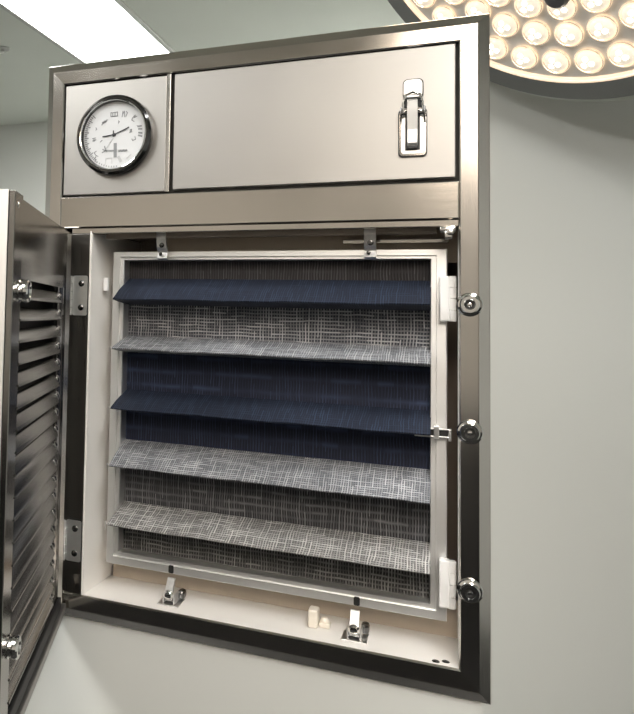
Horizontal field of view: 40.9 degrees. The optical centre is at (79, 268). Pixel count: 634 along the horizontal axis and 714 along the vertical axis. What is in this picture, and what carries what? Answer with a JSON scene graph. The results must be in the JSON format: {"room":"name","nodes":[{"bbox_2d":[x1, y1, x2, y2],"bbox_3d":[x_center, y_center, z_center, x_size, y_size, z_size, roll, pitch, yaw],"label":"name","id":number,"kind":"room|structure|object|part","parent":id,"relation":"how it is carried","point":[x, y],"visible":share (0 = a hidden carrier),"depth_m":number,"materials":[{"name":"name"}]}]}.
{"room":"operating room","nodes":[
{"label":"operating room","id":0,"kind":"room"},
{"bbox_2d":[0,121,47,214],"bbox_3d":[0.495,0.323,5.926,4.260,3.000,0.100,0,-3,25],"label":"wall","id":1,"kind":"structure","parent":0,"point":[23,147],"depth_m":6.39,"materials":[{"name":"paint"}]},
{"bbox_2d":[0,0,405,125],"bbox_3d":[0.050,-1.469,1.789,7.200,0.100,8.160,0,-3,25],"label":"ceiling","id":2,"kind":"structure","parent":0,"point":[184,25],"depth_m":4.17,"materials":[{"name":"paint"}]},
{"bbox_2d":[0,46,9,52],"bbox_3d":[-0.450,-1.266,4.585,0.090,0.025,0.090,0,-3,25],"label":"sprinkler","id":3,"kind":"object","parent":2,"relation":"attached to","point":[3,49],"visible":1,"depth_m":4.58,"materials":[{"name":"grey"}]},
{"bbox_2d":[0,0,174,62],"bbox_3d":[-0.018,-1.291,4.050,0.590,0.012,2.460,0,-3,25],"label":"recessed light","id":4,"kind":"object","parent":2,"relation":"in","point":[88,31],"visible":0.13,"depth_m":4.19,"materials":[{"name":"white plastic"}]},
{"bbox_2d":[388,0,633,101],"bbox_3d":[1.013,-0.901,1.694,0.883,0.993,0.863,0,-3,25],"label":"lamp","id":5,"kind":"object","parent":2,"relation":"hanging from","point":[568,50],"visible":0.86,"depth_m":1.86,"materials":[{"name":"grey"}]},
{"bbox_2d":[25,615,481,713],"bbox_3d":[-0.074,1.065,1.407,1.405,0.994,0.248,0,-3,25],"label":"wall","id":6,"kind":"structure","parent":0,"point":[90,667],"depth_m":1.19,"materials":[{"name":"paint"}]},
{"bbox_2d":[0,13,490,713],"bbox_3d":[0.189,0.101,1.078,0.669,0.906,0.699,0,-3,25],"label":"wall cabinet","id":7,"kind":"object","parent":6,"relation":"on","point":[369,140],"visible":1,"depth_m":1.15,"materials":[{"name":"metal"}]},
{"bbox_3d":[-0.071,0.404,0.842,0.013,0.025,0.025,1,-3,8],"label":"door knob","id":8,"kind":"part","parent":7,"relation":"part of","materials":[{"name":"silver metal"}]},
{"bbox_3d":[-0.061,0.025,0.863,0.013,0.025,0.025,1,-3,8],"label":"door knob","id":9,"kind":"part","parent":7,"relation":"part of","materials":[{"name":"silver metal"}]},
{"bbox_3d":[-0.061,0.470,1.001,0.011,0.016,0.305,1,-3,8],"label":"louvre blade","id":10,"kind":"part","parent":7,"relation":"part of","materials":[{"name":"metal"}]},
{"bbox_3d":[-0.061,0.446,1.002,0.011,0.016,0.305,1,-3,8],"label":"louvre blade","id":11,"kind":"part","parent":7,"relation":"part of","materials":[{"name":"metal"}]},
{"bbox_3d":[-0.060,0.422,1.004,0.011,0.016,0.305,1,-3,8],"label":"louvre blade","id":12,"kind":"part","parent":7,"relation":"part of","materials":[{"name":"metal"}]},
{"bbox_3d":[-0.060,0.398,1.005,0.011,0.016,0.305,1,-3,8],"label":"louvre blade","id":13,"kind":"part","parent":7,"relation":"part of","materials":[{"name":"metal"}]},
{"bbox_3d":[-0.059,0.374,1.006,0.011,0.016,0.305,1,-3,8],"label":"louvre blade","id":14,"kind":"part","parent":7,"relation":"part of","materials":[{"name":"metal"}]},
{"bbox_3d":[-0.058,0.350,1.008,0.011,0.016,0.305,1,-3,8],"label":"louvre blade","id":15,"kind":"part","parent":7,"relation":"part of","materials":[{"name":"metal"}]},
{"bbox_3d":[-0.058,0.325,1.009,0.011,0.016,0.305,1,-3,8],"label":"louvre blade","id":16,"kind":"part","parent":7,"relation":"part of","materials":[{"name":"metal"}]},
{"bbox_3d":[-0.057,0.301,1.010,0.011,0.016,0.305,1,-3,8],"label":"louvre blade","id":17,"kind":"part","parent":7,"relation":"part of","materials":[{"name":"metal"}]},
{"bbox_3d":[-0.056,0.277,1.011,0.011,0.016,0.305,1,-3,8],"label":"louvre blade","id":18,"kind":"part","parent":7,"relation":"part of","materials":[{"name":"metal"}]},
{"bbox_3d":[-0.054,0.232,1.051,0.002,0.606,0.461,1,-3,8],"label":"louvred door","id":19,"kind":"part","parent":7,"relation":"part of","materials":[{"name":"metal"}]},
{"bbox_3d":[-0.056,0.253,1.013,0.011,0.016,0.305,1,-3,8],"label":"louvre blade","id":20,"kind":"part","parent":7,"relation":"part of","materials":[{"name":"metal"}]},
{"bbox_3d":[-0.055,0.229,1.014,0.011,0.016,0.305,1,-3,8],"label":"louvre blade","id":21,"kind":"part","parent":7,"relation":"part of","materials":[{"name":"metal"}]},
{"bbox_3d":[-0.054,0.205,1.015,0.011,0.016,0.305,1,-3,8],"label":"louvre blade","id":22,"kind":"part","parent":7,"relation":"part of","materials":[{"name":"metal"}]},
{"bbox_3d":[-0.054,0.180,1.017,0.011,0.016,0.305,1,-3,8],"label":"louvre blade","id":23,"kind":"part","parent":7,"relation":"part of","materials":[{"name":"metal"}]},
{"bbox_3d":[-0.053,0.156,1.018,0.011,0.016,0.305,1,-3,8],"label":"louvre blade","id":24,"kind":"part","parent":7,"relation":"part of","materials":[{"name":"metal"}]},
{"bbox_3d":[-0.053,0.132,1.019,0.011,0.016,0.305,1,-3,8],"label":"louvre blade","id":25,"kind":"part","parent":7,"relation":"part of","materials":[{"name":"metal"}]},
{"bbox_3d":[-0.052,0.108,1.021,0.011,0.016,0.305,1,-3,8],"label":"louvre blade","id":26,"kind":"part","parent":7,"relation":"part of","materials":[{"name":"metal"}]},
{"bbox_3d":[-0.051,0.084,1.022,0.011,0.016,0.305,1,-3,8],"label":"louvre blade","id":27,"kind":"part","parent":7,"relation":"part of","materials":[{"name":"metal"}]},
{"bbox_3d":[-0.051,0.060,1.023,0.011,0.016,0.305,1,-3,8],"label":"louvre blade","id":28,"kind":"part","parent":7,"relation":"part of","materials":[{"name":"metal"}]},
{"bbox_3d":[-0.050,0.035,1.025,0.011,0.016,0.305,1,-3,8],"label":"louvre blade","id":29,"kind":"part","parent":7,"relation":"part of","materials":[{"name":"metal"}]},
{"bbox_3d":[0.057,-0.213,1.288,0.178,0.185,0.009,0,-3,25],"label":"gauge panel","id":30,"kind":"part","parent":7,"relation":"part of","materials":[{"name":"metal"}]},
{"bbox_3d":[0.243,-0.087,1.196,0.598,0.061,0.022,0,-3,25],"label":"rail","id":31,"kind":"part","parent":7,"relation":"part of","materials":[{"name":"metal"}]},
{"bbox_3d":[0.251,-0.326,1.209,0.669,0.036,0.024,0,-3,25],"label":"rail","id":32,"kind":"part","parent":7,"relation":"part of","materials":[{"name":"metal"}]},
{"bbox_3d":[0.228,0.541,1.161,0.669,0.039,0.024,0,-3,25],"label":"rail","id":33,"kind":"part","parent":7,"relation":"part of","materials":[{"name":"metal"}]},
{"bbox_2d":[105,249,455,621],"bbox_3d":[0.284,0.228,1.199,0.520,0.512,0.082,0,-3,25],"label":"filter","id":34,"kind":"object","parent":7,"relation":"attached to","point":[278,418],"visible":1,"depth_m":1.20,"materials":[{"name":"fabric"}]},
{"bbox_3d":[0.281,0.475,1.207,0.508,0.020,0.040,0,-3,25],"label":"frame rail","id":35,"kind":"part","parent":34,"relation":"part of","materials":[{"name":"metal"}]},
{"bbox_3d":[0.294,-0.019,1.234,0.508,0.014,0.040,0,-3,25],"label":"frame rail","id":36,"kind":"part","parent":34,"relation":"part of","materials":[{"name":"metal"}]},
{"bbox_3d":[0.330,-0.214,1.158,0.400,0.184,0.010,0,-3,25],"label":"header panel","id":37,"kind":"part","parent":7,"relation":"part of","materials":[{"name":"metal"}]},
{"bbox_2d":[308,606,330,628],"bbox_3d":[0.351,0.511,1.155,0.030,0.026,0.024,0,-3,25],"label":"block","id":38,"kind":"object","parent":7,"relation":"on","point":[313,611],"visible":1,"depth_m":1.15,"materials":[{"name":"beige plastic"}]},
{"bbox_3d":[0.343,0.511,1.158,0.014,0.026,0.022,0,-3,25],"label":"post","id":39,"kind":"part","parent":38,"relation":"part of","materials":[{"name":"beige plastic"}]},
{"bbox_3d":[0.455,-0.200,1.079,0.013,0.064,0.012,0,-3,25],"label":"lever","id":40,"kind":"part","parent":7,"relation":"part of","materials":[{"name":"metal"}]},
{"bbox_3d":[0.458,-0.187,1.086,0.029,0.059,0.002,0,-3,25],"label":"plate","id":41,"kind":"part","parent":7,"relation":"part of","materials":[{"name":"metal"}]},
{"bbox_3d":[0.459,-0.247,1.088,0.024,0.028,0.011,0,-3,25],"label":"strike plate","id":42,"kind":"part","parent":7,"relation":"part of","materials":[{"name":"metal"}]},
{"bbox_2d":[465,589,474,596],"bbox_3d":[0.503,0.418,1.018,0.011,0.011,0.001,0,-3,25],"label":"lock","id":43,"kind":"object","parent":7,"relation":"attached to","point":[468,592],"depth_m":1.02,"materials":[{"name":"silver metal"}]},
{"bbox_3d":[0.509,0.214,1.030,0.032,0.032,0.014,0,-3,25],"label":"fastener knob","id":44,"kind":"part","parent":7,"relation":"part of","materials":[{"name":"silver metal"}]},
{"bbox_2d":[465,428,474,436],"bbox_3d":[0.509,0.214,1.029,0.011,0.011,0.001,0,-3,25],"label":"lock","id":45,"kind":"object","parent":7,"relation":"attached to","point":[469,432],"depth_m":1.03,"materials":[{"name":"silver metal"}]},
{"bbox_3d":[0.513,0.048,1.039,0.032,0.032,0.014,0,-3,25],"label":"fastener knob","id":46,"kind":"part","parent":7,"relation":"part of","materials":[{"name":"silver metal"}]},
{"bbox_2d":[465,300,474,308],"bbox_3d":[0.513,0.048,1.038,0.011,0.011,0.001,0,-3,25],"label":"lock","id":47,"kind":"object","parent":7,"relation":"attached to","point":[469,304],"depth_m":1.04,"materials":[{"name":"silver metal"}]},
{"bbox_3d":[0.503,0.418,1.018,0.032,0.032,0.014,0,-3,25],"label":"fastener knob","id":48,"kind":"part","parent":7,"relation":"part of","materials":[{"name":"silver metal"}]},
{"bbox_2d":[482,81,633,713],"bbox_3d":[3.037,0.230,3.003,2.840,3.000,3.210,0,-3,25],"label":"wall","id":49,"kind":"structure","parent":0,"point":[562,171],"depth_m":2.06,"materials":[{"name":"paint"}]}
]}

